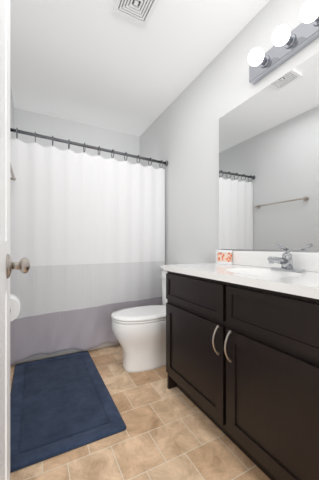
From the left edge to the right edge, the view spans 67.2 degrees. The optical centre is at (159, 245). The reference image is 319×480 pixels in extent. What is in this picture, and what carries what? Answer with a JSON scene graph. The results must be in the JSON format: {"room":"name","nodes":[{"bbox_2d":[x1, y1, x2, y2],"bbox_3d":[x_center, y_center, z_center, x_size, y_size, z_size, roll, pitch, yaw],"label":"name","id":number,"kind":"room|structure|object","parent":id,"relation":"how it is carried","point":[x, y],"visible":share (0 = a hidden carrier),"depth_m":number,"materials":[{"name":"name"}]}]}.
{"room":"bathroom","nodes":[
{"label":"bathroom","id":0,"kind":"room"},
{"bbox_2d":[10,83,13,138],"bbox_3d":[-0.857,-0.264,1.104,0.100,2.535,3.650,0,0,-28],"label":"wall","id":1,"kind":"structure","parent":0,"point":[11,116],"depth_m":2.35,"materials":[{"name":"paint"}]},
{"bbox_2d":[10,162,15,180],"bbox_3d":[-1.033,-0.536,1.624,0.070,0.056,0.691,0,0,-28],"label":"towel rail","id":2,"kind":"object","parent":1,"relation":"attached to","point":[12,174],"visible":0.4,"depth_m":1.76,"materials":[{"name":"silver metal"}]},
{"bbox_2d":[0,0,30,479],"bbox_3d":[-0.372,-0.020,0.487,0.186,2.032,0.832,0,0,-28],"label":"door","id":3,"kind":"structure","parent":1,"relation":"in","point":[8,265],"depth_m":0.75,"materials":[{"name":"white paint"}]},
{"bbox_2d":[10,294,20,321],"bbox_3d":[-0.715,0.284,1.093,0.143,0.110,0.189,0,0,-28],"label":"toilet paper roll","id":4,"kind":"object","parent":1,"relation":"attached to","point":[15,304],"visible":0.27,"depth_m":1.07,"materials":[{"name":"white paper"}]},
{"bbox_2d":[10,128,167,167],"bbox_3d":[-0.583,-0.920,2.310,1.503,0.137,0.084,0,0,-28],"label":"curtain rod","id":5,"kind":"object","parent":1,"relation":"attached to","point":[52,138],"visible":1,"depth_m":2.24,"materials":[{"name":"silver metal"}]},
{"bbox_2d":[10,139,164,364],"bbox_3d":[-0.585,0.043,2.295,1.459,1.864,0.040,0,0,-28],"label":"shower curtain","id":6,"kind":"object","parent":5,"relation":"hanging from","point":[87,235],"visible":0.92,"depth_m":2.22,"materials":[{"name":"fabric"}]},
{"bbox_2d":[14,108,139,163],"bbox_3d":[-0.967,-0.264,3.048,1.500,2.535,0.100,0,0,-28],"label":"wall","id":7,"kind":"structure","parent":0,"point":[55,127],"depth_m":2.96,"materials":[{"name":"paint"}]},
{"bbox_2d":[10,0,269,135],"bbox_3d":[-0.147,-1.581,1.474,1.700,0.100,3.650,0,0,-28],"label":"ceiling","id":8,"kind":"structure","parent":0,"point":[99,63],"depth_m":1.92,"materials":[{"name":"paint"}]},
{"bbox_2d":[112,0,158,26],"bbox_3d":[-0.145,-1.520,1.497,0.236,0.022,0.236,0,0,-28],"label":"ceiling vent","id":9,"kind":"object","parent":8,"relation":"in","point":[140,12],"visible":1,"depth_m":1.54,"materials":[{"name":"white plastic"}]},
{"bbox_2d":[10,344,270,479],"bbox_3d":[-0.147,1.054,1.474,1.700,0.100,3.650,0,0,-28],"label":"floor","id":10,"kind":"structure","parent":0,"point":[175,433],"depth_m":1.21,"materials":[{"name":"tile"}]},
{"bbox_2d":[10,342,119,365],"bbox_3d":[-0.772,0.769,2.675,1.498,0.470,0.739,0,0,-28],"label":"bathtub","id":11,"kind":"object","parent":10,"relation":"on","point":[37,357],"depth_m":2.18,"materials":[{"name":"white plastic"}]},
{"bbox_2d":[10,351,125,472],"bbox_3d":[-0.692,0.996,1.660,0.595,0.016,1.095,0,0,-28],"label":"bath mat","id":12,"kind":"object","parent":10,"relation":"on","point":[61,404],"visible":0.92,"depth_m":1.45,"materials":[{"name":"blue fabric"}]},
{"bbox_2d":[111,265,166,372],"bbox_3d":[-0.047,0.598,2.088,0.751,0.812,0.488,0,0,-28],"label":"toilet","id":13,"kind":"object","parent":10,"relation":"on","point":[139,332],"visible":0.5,"depth_m":1.91,"materials":[{"name":"white ceramic"}]},
{"bbox_2d":[163,263,318,479],"bbox_3d":[0.514,0.569,1.260,0.524,0.870,1.220,0,0,-28],"label":"bathroom vanity","id":14,"kind":"object","parent":10,"relation":"on","point":[242,356],"visible":1,"depth_m":1.03,"materials":[{"name":"brown wood"}]},
{"bbox_2d":[217,250,232,264],"bbox_3d":[0.480,0.082,1.769,0.063,0.104,0.103,0,0,-28],"label":"gift box","id":15,"kind":"object","parent":14,"relation":"on","point":[224,257],"visible":1,"depth_m":1.73,"materials":[{"name":"white plastic"}]},
{"bbox_2d":[267,243,305,271],"bbox_3d":[0.640,0.059,1.275,0.181,0.150,0.170,0,0,-28],"label":"faucet","id":16,"kind":"object","parent":14,"relation":"on","point":[285,261],"visible":1,"depth_m":1.27,"materials":[{"name":"silver metal"}]},
{"bbox_2d":[140,0,318,264],"bbox_3d":[0.563,-0.264,1.843,0.100,2.535,3.650,0,0,-28],"label":"wall","id":17,"kind":"structure","parent":0,"point":[180,134],"depth_m":2.07,"materials":[{"name":"paint"}]},
{"bbox_2d":[216,250,318,271],"bbox_3d":[0.737,0.084,1.376,0.022,0.100,1.220,0,0,-28],"label":"backsplash","id":18,"kind":"structure","parent":17,"relation":"attached to","point":[307,261],"depth_m":1.47,"materials":[{"name":"white stone"}]},
{"bbox_2d":[219,52,318,250],"bbox_3d":[0.746,-0.484,1.356,0.024,1.017,1.176,0,0,-28],"label":"mirror","id":19,"kind":"object","parent":17,"relation":"attached to","point":[268,167],"visible":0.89,"depth_m":1.45,"materials":[{"name":"clear glass"}]},
{"bbox_2d":[248,0,318,84],"bbox_3d":[0.724,-1.131,1.244,0.169,0.110,0.728,0,0,-28],"label":"sconce","id":20,"kind":"object","parent":17,"relation":"attached to","point":[287,43],"visible":1,"depth_m":1.30,"materials":[{"name":"silver metal"}]}
]}

